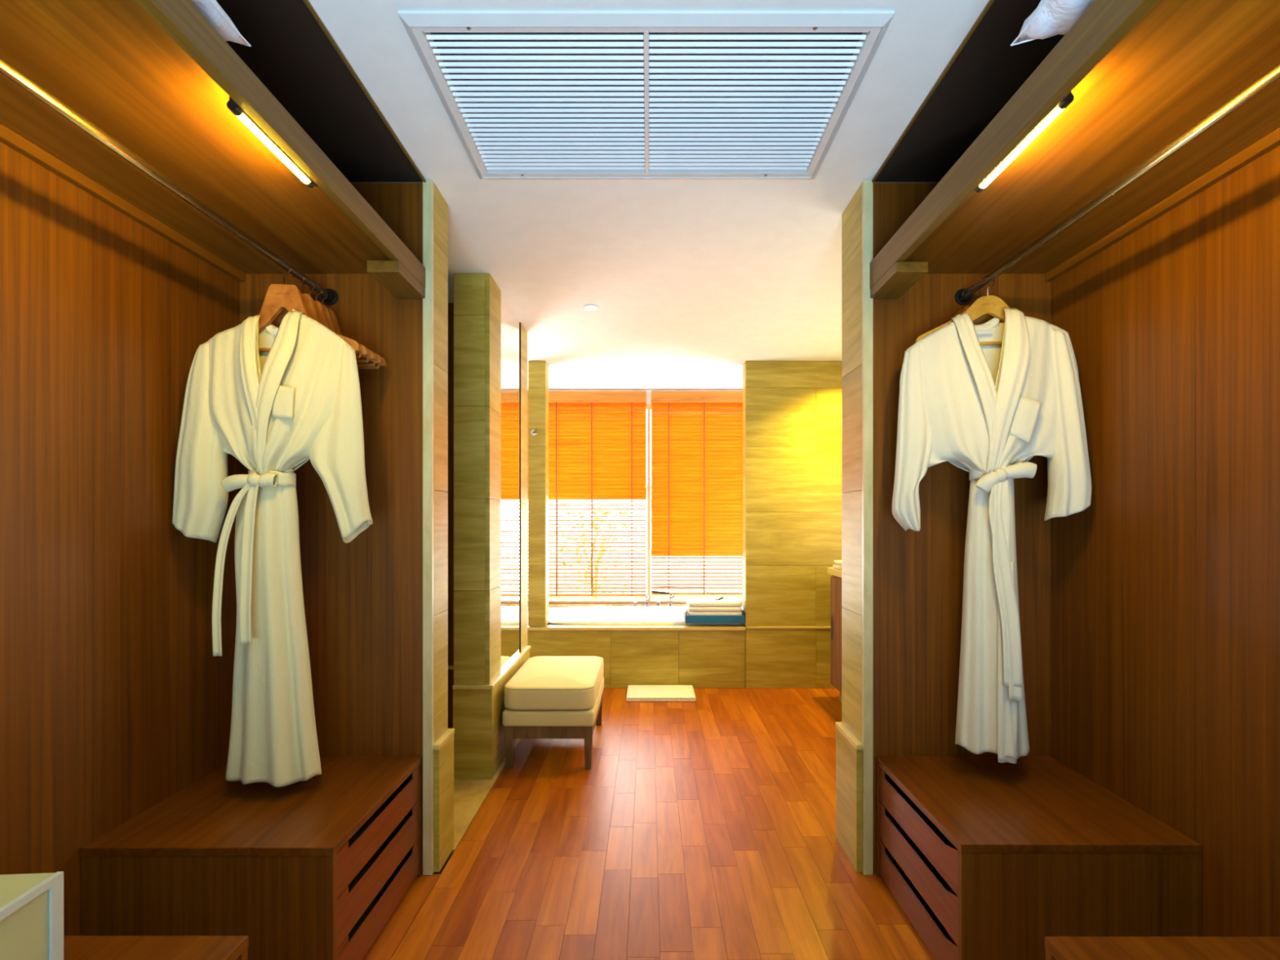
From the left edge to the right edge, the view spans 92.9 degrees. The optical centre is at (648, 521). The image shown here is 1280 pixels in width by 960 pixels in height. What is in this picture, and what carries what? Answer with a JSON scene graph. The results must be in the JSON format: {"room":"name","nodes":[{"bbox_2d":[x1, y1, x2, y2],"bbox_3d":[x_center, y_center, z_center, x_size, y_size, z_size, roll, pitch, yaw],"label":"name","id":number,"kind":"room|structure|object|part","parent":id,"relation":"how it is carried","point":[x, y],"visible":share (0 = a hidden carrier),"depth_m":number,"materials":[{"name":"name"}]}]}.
{"room":"changing room","nodes":[
{"label":"changing room","id":0,"kind":"room"},
{"bbox_2d":[0,141,239,935],"bbox_3d":[-1.467,0.020,0.853,0.100,2.400,2.506,0,0,0],"label":"wall","id":1,"kind":"structure","parent":0,"point":[116,700],"depth_m":1.55,"materials":[{"name":"brown wood"}]},
{"bbox_3d":[-1.420,0.022,1.275,0.006,2.395,0.549,0,0,0],"label":"veneer panel","id":2,"kind":"part","parent":1,"relation":"part of","materials":[{"name":"brown wood"}]},
{"bbox_3d":[-1.420,0.022,1.828,0.006,2.395,0.555,0,0,0],"label":"veneer panel","id":3,"kind":"part","parent":1,"relation":"part of","materials":[{"name":"brown wood"}]},
{"bbox_2d":[0,0,425,298],"bbox_3d":[-1.093,-0.825,1.063,0.646,0.110,2.086,0,0,0],"label":"closet shelf","id":4,"kind":"object","parent":1,"relation":"attached to","point":[157,77],"visible":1,"depth_m":1.35,"materials":[{"name":"brown wood"}]},
{"bbox_2d":[189,0,250,46],"bbox_3d":[-0.965,-0.968,0.929,0.402,0.142,0.524,0,0,-6],"label":"pillow","id":5,"kind":"object","parent":4,"relation":"on","point":[211,10],"visible":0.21,"depth_m":1.14,"materials":[{"name":"fabric"}]},
{"bbox_2d":[226,96,317,187],"bbox_3d":[-0.809,-0.829,1.323,0.026,0.056,0.281,0,0,0],"label":"strip light","id":6,"kind":"object","parent":4,"relation":"attached to","point":[232,105],"visible":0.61,"depth_m":1.29,"materials":[{"name":"plastic"}]},
{"bbox_2d":[239,179,454,875],"bbox_3d":[-1.372,0.020,2.188,1.290,2.400,0.181,0,0,0],"label":"wall","id":7,"kind":"structure","parent":0,"point":[375,603],"depth_m":2.11,"materials":[{"name":"brown wood"}]},
{"bbox_2d":[0,56,338,305],"bbox_3d":[-1.103,-0.777,1.068,0.056,0.056,2.076,0,0,0],"label":"rail","id":8,"kind":"object","parent":7,"relation":"attached to","point":[7,69],"visible":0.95,"depth_m":1.31,"materials":[{"name":"metal"}]},
{"bbox_2d":[258,260,360,351],"bbox_3d":[-1.103,-0.652,1.846,0.430,0.275,0.028,0,0,-5],"label":"wooden hanger","id":9,"kind":"object","parent":8,"relation":"hanging from","point":[278,297],"visible":0.59,"depth_m":1.83,"materials":[{"name":"brown wood"}]},
{"bbox_2d":[172,309,373,786],"bbox_3d":[-1.122,0.068,1.812,0.562,1.406,0.207,0,0,-5],"label":"bathrobe","id":10,"kind":"object","parent":9,"relation":"hanging from","point":[289,405],"visible":1,"depth_m":1.78,"materials":[{"name":"fabric"}]},
{"bbox_2d":[275,271,368,358],"bbox_3d":[-1.103,-0.652,1.921,0.430,0.275,0.028,0,0,3],"label":"wooden hanger","id":11,"kind":"object","parent":8,"relation":"hanging from","point":[308,301],"visible":0.26,"depth_m":1.91,"materials":[{"name":"brown wood"}]},
{"bbox_2d":[320,288,338,305],"bbox_3d":[-1.103,-0.777,2.091,0.056,0.056,0.029,0,0,0],"label":"socket","id":12,"kind":"object","parent":8,"relation":"attached to","point":[331,299],"depth_m":2.10,"materials":[{"name":"metal"}]},
{"bbox_2d":[302,278,375,363],"bbox_3d":[-1.103,-0.652,1.981,0.430,0.275,0.028,0,0,5],"label":"wooden hanger","id":13,"kind":"object","parent":8,"relation":"hanging from","point":[319,307],"visible":0.27,"depth_m":1.97,"materials":[{"name":"brown wood"}]},
{"bbox_2d":[309,283,382,366],"bbox_3d":[-1.103,-0.652,2.021,0.430,0.275,0.028,0,0,3],"label":"wooden hanger","id":14,"kind":"object","parent":8,"relation":"hanging from","point":[378,360],"visible":0.23,"depth_m":2.01,"materials":[{"name":"brown wood"}]},
{"bbox_2d":[315,287,386,368],"bbox_3d":[-1.103,-0.652,2.058,0.430,0.275,0.028,0,0,4],"label":"wooden hanger","id":15,"kind":"object","parent":8,"relation":"hanging from","point":[332,313],"visible":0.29,"depth_m":2.04,"materials":[{"name":"brown wood"}]},
{"bbox_3d":[-1.269,0.022,2.110,0.298,2.395,0.006,0,0,0],"label":"veneer panel","id":16,"kind":"part","parent":7,"relation":"part of","materials":[{"name":"brown wood"}]},
{"bbox_3d":[-0.950,0.022,2.110,0.338,2.395,0.006,0,0,0],"label":"veneer panel","id":17,"kind":"part","parent":7,"relation":"part of","materials":[{"name":"brown wood"}]},
{"bbox_2d":[444,302,454,728],"bbox_3d":[-1.464,0.020,3.311,1.072,2.400,0.098,0,0,0],"label":"wall","id":18,"kind":"structure","parent":0,"point":[451,305],"depth_m":3.28,"materials":[{"name":"beige paint"}]},
{"bbox_2d":[452,273,530,779],"bbox_3d":[-0.832,0.020,3.332,0.191,2.400,0.924,0,0,0],"label":"wall","id":19,"kind":"structure","parent":0,"point":[480,682],"depth_m":2.89,"materials":[{"name":"beige stone"}]},
{"bbox_2d":[499,293,520,671],"bbox_3d":[-0.767,-0.202,3.355,0.019,1.950,0.491,0,0,0],"label":"wall mirror","id":20,"kind":"object","parent":19,"relation":"attached to","point":[510,500],"visible":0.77,"depth_m":3.33,"materials":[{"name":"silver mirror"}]},
{"bbox_2d":[527,391,742,624],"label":"window","id":21,"kind":"structure","parent":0,"point":[611,602],"depth_m":5.57,"materials":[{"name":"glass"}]},
{"bbox_2d":[527,391,646,596],"bbox_3d":[-0.601,-0.244,5.418,1.162,1.821,0.065,0,0,0],"label":"window blind","id":22,"kind":"object","parent":21,"relation":"attached to","point":[597,439],"visible":0.66,"depth_m":5.42,"materials":[{"name":"brown wood"}]},
{"bbox_3d":[-0.608,-0.152,5.595,1.185,1.755,0.006,0,0,0],"label":"pane","id":23,"kind":"part","parent":21,"relation":"part of","materials":[{"name":"clear glass"}]},
{"bbox_3d":[0.000,0.761,5.545,2.560,0.022,0.049,0,0,0],"label":"sill","id":24,"kind":"part","parent":21,"relation":"part of","materials":[{"name":"stone"}]},
{"bbox_3d":[0.608,-0.152,5.595,1.185,1.755,0.006,0,0,0],"label":"pane","id":25,"kind":"part","parent":21,"relation":"part of","materials":[{"name":"clear glass"}]},
{"bbox_2d":[651,391,745,595],"bbox_3d":[0.601,-0.251,5.410,1.162,1.808,0.080,0,0,0],"label":"window blind","id":26,"kind":"object","parent":21,"relation":"attached to","point":[697,436],"visible":0.57,"depth_m":5.42,"materials":[{"name":"brown wood"}]},
{"bbox_3d":[0.421,0.605,5.375,0.760,0.068,0.008,0,0,0],"label":"pull cord","id":27,"kind":"part","parent":26,"relation":"part of","materials":[{"name":"white"}]},
{"bbox_2d":[216,0,1064,391],"bbox_3d":[0.000,-1.200,1.375,5.200,0.060,8.750,0,0,0],"label":"ceiling","id":28,"kind":"structure","parent":0,"point":[691,282],"depth_m":2.16,"materials":[{"name":"paint"}]},
{"bbox_2d":[582,304,599,311],"bbox_3d":[-0.317,-1.177,3.346,0.092,0.006,0.092,0,0,0],"label":"recessed light","id":29,"kind":"object","parent":28,"relation":"in","point":[587,307],"visible":1,"depth_m":3.34,"materials":[{"name":"paint"}]},
{"bbox_3d":[-0.317,-1.177,3.346,0.063,0.004,0.063,0,0,0],"label":"bulb","id":30,"kind":"part","parent":29,"relation":"part of","materials":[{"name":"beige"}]},
{"bbox_2d":[397,10,894,179],"bbox_3d":[-0.006,-1.252,1.746,1.170,0.176,0.694,0,0,0],"label":"ceiling vent","id":31,"kind":"object","parent":28,"relation":"in","point":[646,85],"visible":0.99,"depth_m":1.68,"materials":[{"name":"metal"}]},
{"bbox_2d":[362,688,934,959],"bbox_3d":[0.000,1.260,1.350,5.200,0.081,8.700,0,0,0],"label":"floor","id":32,"kind":"structure","parent":0,"point":[704,828],"depth_m":2.23,"materials":[{"name":"brown wood"}]},
{"bbox_2d":[63,935,248,959],"bbox_3d":[-1.101,1.016,0.872,0.631,0.408,0.643,0,0,0],"label":"base cabinet","id":33,"kind":"object","parent":32,"relation":"on","point":[75,947],"visible":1,"depth_m":1.16,"materials":[{"name":"brown wood"}]},
{"bbox_2d":[0,871,63,959],"bbox_3d":[-1.163,0.705,0.829,0.376,0.213,0.400,0,0,-4],"label":"storage box","id":34,"kind":"object","parent":33,"relation":"on","point":[32,904],"visible":1,"depth_m":1.00,"materials":[{"name":"beige"}]},
{"bbox_3d":[-0.995,0.703,0.840,0.005,0.180,0.354,0,0,-4],"label":"door panel","id":35,"kind":"part","parent":34,"relation":"part of","materials":[{"name":"beige wood"}]},
{"bbox_3d":[-1.101,1.027,1.183,0.630,0.386,0.019,0,0,0],"label":"panel","id":36,"kind":"part","parent":33,"relation":"part of","materials":[{"name":"brown wood"}]},
{"bbox_2d":[80,755,422,959],"bbox_3d":[-1.101,1.016,1.810,0.631,0.408,0.593,0,0,0],"label":"base cabinet","id":37,"kind":"object","parent":32,"relation":"on","point":[316,868],"visible":0.91,"depth_m":1.54,"materials":[{"name":"brown wood"}]},
{"bbox_3d":[-1.101,1.027,1.524,0.630,0.386,0.019,0,0,0],"label":"panel","id":38,"kind":"part","parent":37,"relation":"part of","materials":[{"name":"brown wood"}]},
{"bbox_3d":[-0.798,1.147,1.810,0.018,0.122,0.550,0,0,0],"label":"drawer","id":39,"kind":"part","parent":37,"relation":"part of","materials":[{"name":"brown wood"}]},
{"bbox_3d":[-0.798,1.020,1.810,0.018,0.125,0.550,0,0,0],"label":"drawer","id":40,"kind":"part","parent":37,"relation":"part of","materials":[{"name":"brown wood"}]},
{"bbox_3d":[-0.798,0.897,1.810,0.018,0.116,0.550,0,0,0],"label":"drawer","id":41,"kind":"part","parent":37,"relation":"part of","materials":[{"name":"brown wood"}]},
{"bbox_3d":[-1.101,1.027,2.095,0.630,0.386,0.019,0,0,0],"label":"panel","id":42,"kind":"part","parent":37,"relation":"part of","materials":[{"name":"brown wood"}]},
{"bbox_2d":[502,656,604,768],"bbox_3d":[-0.495,1.008,3.330,0.452,0.424,0.720,0,0,0],"label":"ottoman","id":43,"kind":"object","parent":32,"relation":"on","point":[548,697],"visible":1,"depth_m":3.00,"materials":[{"name":"fabric"}]},
{"bbox_3d":[-0.691,1.114,3.012,0.044,0.212,0.044,0,0,0],"label":"leg","id":44,"kind":"part","parent":43,"relation":"part of","materials":[{"name":"brown wood"}]},
{"bbox_2d":[504,656,603,708],"bbox_3d":[-0.495,0.861,3.330,0.452,0.129,0.720,0,0,0],"label":"cushion","id":45,"kind":"object","parent":43,"relation":"on","point":[541,682],"depth_m":3.05,"materials":[{"name":"fabric"}]},
{"bbox_3d":[-0.299,1.114,3.012,0.044,0.212,0.044,0,0,0],"label":"leg","id":46,"kind":"part","parent":43,"relation":"part of","materials":[{"name":"brown wood"}]},
{"bbox_3d":[-0.299,1.114,3.648,0.044,0.212,0.044,0,0,0],"label":"leg","id":47,"kind":"part","parent":43,"relation":"part of","materials":[{"name":"brown wood"}]},
{"bbox_2d":[527,606,746,688],"bbox_3d":[-0.050,0.997,4.992,3.100,0.446,1.093,0,0,0],"label":"tub surround","id":48,"kind":"object","parent":32,"relation":"on","point":[697,655],"visible":0.54,"depth_m":4.46,"materials":[{"name":"stone"}]},
{"bbox_2d":[527,606,569,608],"bbox_3d":[-0.050,0.784,5.463,3.100,0.021,0.151,0,0,0],"label":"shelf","id":49,"kind":"object","parent":48,"relation":"attached to","point":[549,607],"depth_m":5.46,"materials":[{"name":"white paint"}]},
{"bbox_2d":[606,604,624,606],"bbox_3d":[-0.300,0.748,5.437,0.180,0.028,0.018,0,0,0],"label":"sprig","id":50,"kind":"object","parent":48,"relation":"on","point":[615,604],"visible":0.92,"depth_m":5.44,"materials":[{"name":"plant"}]},
{"bbox_2d":[631,600,638,606],"bbox_3d":[-0.125,0.743,5.450,0.056,0.062,0.054,0,0,0],"label":"tap","id":51,"kind":"object","parent":48,"relation":"on","point":[634,602],"visible":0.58,"depth_m":5.44,"materials":[{"name":"silver metal"}]},
{"bbox_2d":[548,606,745,626],"bbox_3d":[0.075,0.963,4.973,1.750,0.433,0.830,0,0,0],"label":"bathtub","id":52,"kind":"object","parent":48,"relation":"in","point":[571,615],"visible":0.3,"depth_m":5.27,"materials":[{"name":"ceramic"}]},
{"bbox_2d":[683,606,745,622],"bbox_3d":[0.490,0.705,4.600,0.443,0.082,0.272,0,0,0],"label":"tray","id":53,"kind":"object","parent":52,"relation":"on","point":[688,619],"visible":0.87,"depth_m":4.46,"materials":[{"name":"blue paint"}]},
{"bbox_2d":[686,598,742,615],"bbox_3d":[0.490,0.664,4.600,0.400,0.141,0.245,0,0,0],"label":"towel stack","id":54,"kind":"object","parent":53,"relation":"in","point":[695,606],"visible":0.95,"depth_m":4.48,"materials":[{"name":"white fabric"}]},
{"bbox_2d":[645,594,648,606],"bbox_3d":[-0.018,0.712,5.407,0.054,0.124,0.139,0,0,0],"label":"tub spout","id":55,"kind":"object","parent":48,"relation":"on","point":[646,595],"visible":0.73,"depth_m":5.43,"materials":[{"name":"silver metal"}]},
{"bbox_2d":[655,600,661,606],"bbox_3d":[0.085,0.743,5.450,0.056,0.062,0.054,0,0,0],"label":"tap","id":56,"kind":"object","parent":48,"relation":"on","point":[658,602],"visible":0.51,"depth_m":5.44,"materials":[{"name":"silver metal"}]},
{"bbox_2d":[668,594,674,606],"bbox_3d":[0.195,0.710,5.435,0.050,0.128,0.081,0,0,-17],"label":"shower","id":57,"kind":"object","parent":48,"relation":"on","point":[671,596],"visible":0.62,"depth_m":5.42,"materials":[{"name":"silver metal"}]},
{"bbox_2d":[626,684,696,701],"bbox_3d":[0.083,1.204,4.275,0.475,0.031,0.320,0,0,0],"label":"bath mat","id":58,"kind":"object","parent":32,"relation":"on","point":[634,692],"visible":1,"depth_m":4.21,"materials":[{"name":"white fabric"}]},
{"bbox_2d":[827,567,842,702],"bbox_3d":[1.535,0.767,3.406,0.610,0.905,1.572,0,0,0],"label":"vanity cabinet","id":59,"kind":"object","parent":32,"relation":"on","point":[836,580],"visible":0.16,"depth_m":4.05,"materials":[{"name":"brown wood"}]},
{"bbox_3d":[1.243,0.720,4.134,0.010,0.160,0.010,0,0,0],"label":"door handle","id":60,"kind":"part","parent":59,"relation":"part of","materials":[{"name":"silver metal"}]},
{"bbox_2d":[827,567,841,577],"bbox_3d":[1.535,0.337,3.406,0.610,0.044,1.572,0,0,0],"label":"countertop","id":61,"kind":"structure","parent":59,"relation":"on","point":[831,571],"depth_m":4.02,"materials":[{"name":"stone"}]},
{"bbox_2d":[832,560,841,569],"bbox_3d":[1.310,0.285,4.020,0.140,0.058,0.180,0,0,0],"label":"folded hand towel","id":62,"kind":"object","parent":61,"relation":"on","point":[837,565],"visible":0.32,"depth_m":4.01,"materials":[{"name":"fabric"}]},
{"bbox_3d":[1.256,0.745,3.925,0.012,0.740,0.512,0,0,0],"label":"door","id":63,"kind":"part","parent":59,"relation":"part of","materials":[{"name":"brown wood"}]},
{"bbox_2d":[875,755,1201,959],"bbox_3d":[1.088,1.016,1.817,0.606,0.408,0.578,0,0,0],"label":"base cabinet","id":64,"kind":"object","parent":32,"relation":"on","point":[985,858],"visible":1,"depth_m":1.57,"materials":[{"name":"brown wood"}]},
{"bbox_3d":[1.089,1.027,2.095,0.605,0.386,0.019,0,0,0],"label":"panel","id":65,"kind":"part","parent":64,"relation":"part of","materials":[{"name":"brown wood"}]},
{"bbox_3d":[0.798,1.147,1.817,0.018,0.122,0.535,0,0,0],"label":"drawer","id":66,"kind":"part","parent":64,"relation":"part of","materials":[{"name":"brown wood"}]},
{"bbox_3d":[0.798,1.020,1.817,0.018,0.125,0.535,0,0,0],"label":"drawer","id":67,"kind":"part","parent":64,"relation":"part of","materials":[{"name":"brown wood"}]},
{"bbox_3d":[0.798,0.897,1.817,0.018,0.116,0.535,0,0,0],"label":"drawer","id":68,"kind":"part","parent":64,"relation":"part of","materials":[{"name":"brown wood"}]},
{"bbox_3d":[1.089,1.027,1.538,0.605,0.386,0.019,0,0,0],"label":"panel","id":69,"kind":"part","parent":64,"relation":"part of","materials":[{"name":"brown wood"}]},
{"bbox_2d":[1044,936,1279,959],"bbox_3d":[1.083,1.016,0.871,0.616,0.408,0.641,0,0,0],"label":"base cabinet","id":70,"kind":"object","parent":32,"relation":"on","point":[1057,948],"visible":1,"depth_m":1.16,"materials":[{"name":"brown wood"}]},
{"bbox_3d":[1.083,1.027,1.181,0.615,0.386,0.019,0,0,0],"label":"panel","id":71,"kind":"part","parent":70,"relation":"part of","materials":[{"name":"brown wood"}]},
{"bbox_2d":[528,360,842,688],"bbox_3d":[0.482,0.020,4.522,2.735,2.400,0.152,0,0,0],"label":"wall","id":72,"kind":"structure","parent":0,"point":[792,410],"depth_m":4.46,"materials":[{"name":"beige stone"}]},
{"bbox_2d":[530,428,537,435],"bbox_3d":[-0.838,-0.653,4.432,0.054,0.050,0.051,0,0,0],"label":"robe hook","id":73,"kind":"object","parent":72,"relation":"attached to","point":[533,433],"visible":1,"depth_m":4.45,"materials":[{"name":"silver metal"}]},
{"bbox_2d":[835,179,1050,875],"bbox_3d":[1.357,0.020,2.224,1.271,2.400,0.254,0,0,0],"label":"wall","id":74,"kind":"structure","parent":0,"point":[902,590],"depth_m":2.11,"materials":[{"name":"brown wood"}]},
{"bbox_3d":[0.939,0.022,2.110,0.328,2.395,0.006,0,0,0],"label":"veneer panel","id":75,"kind":"part","parent":74,"relation":"part of","materials":[{"name":"brown wood"}]},
{"bbox_3d":[1.248,0.022,2.110,0.289,2.395,0.006,0,0,0],"label":"veneer panel","id":76,"kind":"part","parent":74,"relation":"part of","materials":[{"name":"brown wood"}]},
{"bbox_2d":[954,62,1279,305],"bbox_3d":[1.087,-0.777,1.068,0.056,0.056,2.076,0,0,0],"label":"rail","id":77,"kind":"object","parent":74,"relation":"attached to","point":[1270,77],"visible":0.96,"depth_m":1.33,"materials":[{"name":"metal"}]},
{"bbox_2d":[902,289,973,365],"bbox_3d":[1.087,-0.652,2.076,0.430,0.275,0.028,0,0,1],"label":"wooden hanger","id":78,"kind":"object","parent":77,"relation":"hanging from","point":[958,312],"visible":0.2,"depth_m":2.07,"materials":[{"name":"brown wood"}]},
{"bbox_2d":[915,275,1010,346],"bbox_3d":[1.088,-0.679,1.956,0.430,0.222,0.028,0,0,9],"label":"wooden hanger","id":79,"kind":"object","parent":77,"relation":"hanging from","point":[993,305],"visible":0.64,"depth_m":1.95,"materials":[{"name":"brown wood"}]},
{"bbox_2d":[891,307,1091,763],"bbox_3d":[1.081,0.029,1.931,0.580,1.405,0.208,0,0,17],"label":"bathrobe","id":80,"kind":"object","parent":79,"relation":"hanging from","point":[985,411],"visible":1,"depth_m":1.89,"materials":[{"name":"white fabric"}]},
{"bbox_2d":[954,288,972,305],"bbox_3d":[1.087,-0.777,2.091,0.056,0.056,0.029,0,0,0],"label":"socket","id":81,"kind":"object","parent":77,"relation":"attached to","point":[962,300],"depth_m":2.10,"materials":[{"name":"metal"}]},
{"bbox_2d":[960,284,990,324],"bbox_3d":[1.087,-0.652,2.036,0.430,0.275,0.028,0,0,-2],"label":"wooden hanger","id":82,"kind":"object","parent":77,"relation":"hanging from","point":[986,317],"visible":0.12,"depth_m":2.02,"materials":[{"name":"brown wood"}]},
{"bbox_2d":[1050,145,1279,936],"bbox_3d":[1.442,0.020,0.853,0.100,2.400,2.506,0,0,0],"label":"wall","id":83,"kind":"structure","parent":0,"point":[1165,588],"depth_m":1.57,"materials":[{"name":"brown walnut wood veneer"}]},
{"bbox_2d":[869,0,1279,298],"bbox_3d":[1.077,-0.831,1.063,0.630,0.122,2.086,0,0,0],"label":"closet shelf","id":84,"kind":"object","parent":83,"relation":"attached to","point":[1139,74],"visible":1,"depth_m":1.36,"materials":[{"name":"brown wood"}]},
{"bbox_2d":[973,90,1074,192],"bbox_3d":[0.801,-0.829,1.323,0.026,0.056,0.321,0,0,0],"label":"strip light","id":85,"kind":"object","parent":84,"relation":"attached to","point":[1069,98],"visible":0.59,"depth_m":1.28,"materials":[{"name":"plastic"}]},
{"bbox_2d":[1010,0,1094,45],"bbox_3d":[0.915,-0.982,0.940,0.422,0.152,0.543,0,0,6],"label":"pillow","id":86,"kind":"object","parent":84,"relation":"on","point":[1051,18],"visible":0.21,"depth_m":1.15,"materials":[{"name":"fabric"}]},
{"bbox_3d":[1.395,0.022,1.828,0.006,2.395,0.555,0,0,0],"label":"veneer panel","id":87,"kind":"part","parent":83,"relation":"part of","materials":[{"name":"brown wood"}]},
{"bbox_3d":[1.395,0.022,1.275,0.006,2.395,0.549,0,0,0],"label":"veneer panel","id":88,"kind":"part","parent":83,"relation":"part of","materials":[{"name":"brown wood"}]},
{"label":"outside","id":89,"kind":"structure","parent":0,"visible":0},
{"bbox_2d":[527,594,742,599],"bbox_3d":[0.000,1.420,13.835,24.000,0.200,16.330,0,0,0],"label":"garden","id":90,"kind":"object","parent":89,"point":[652,597],"depth_m":10.51,"materials":[{"name":"white"}]},
{"bbox_2d":[551,503,638,599],"bbox_3d":[-0.762,0.537,8.590,1.253,1.573,0.877,0,0,0],"label":"shrub","id":91,"kind":"object","parent":90,"relation":"on","point":[599,507],"visible":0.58,"depth_m":8.58,"materials":[{"name":"green plant"}]},
{"bbox_2d":[527,486,742,594],"bbox_3d":[0.000,0.340,11.075,18.000,1.960,0.210,0,0,0],"label":"wall","id":92,"kind":"structure","parent":90,"relation":"on","point":[671,590],"depth_m":11.00,"materials":[{"name":"paint"}]}
]}

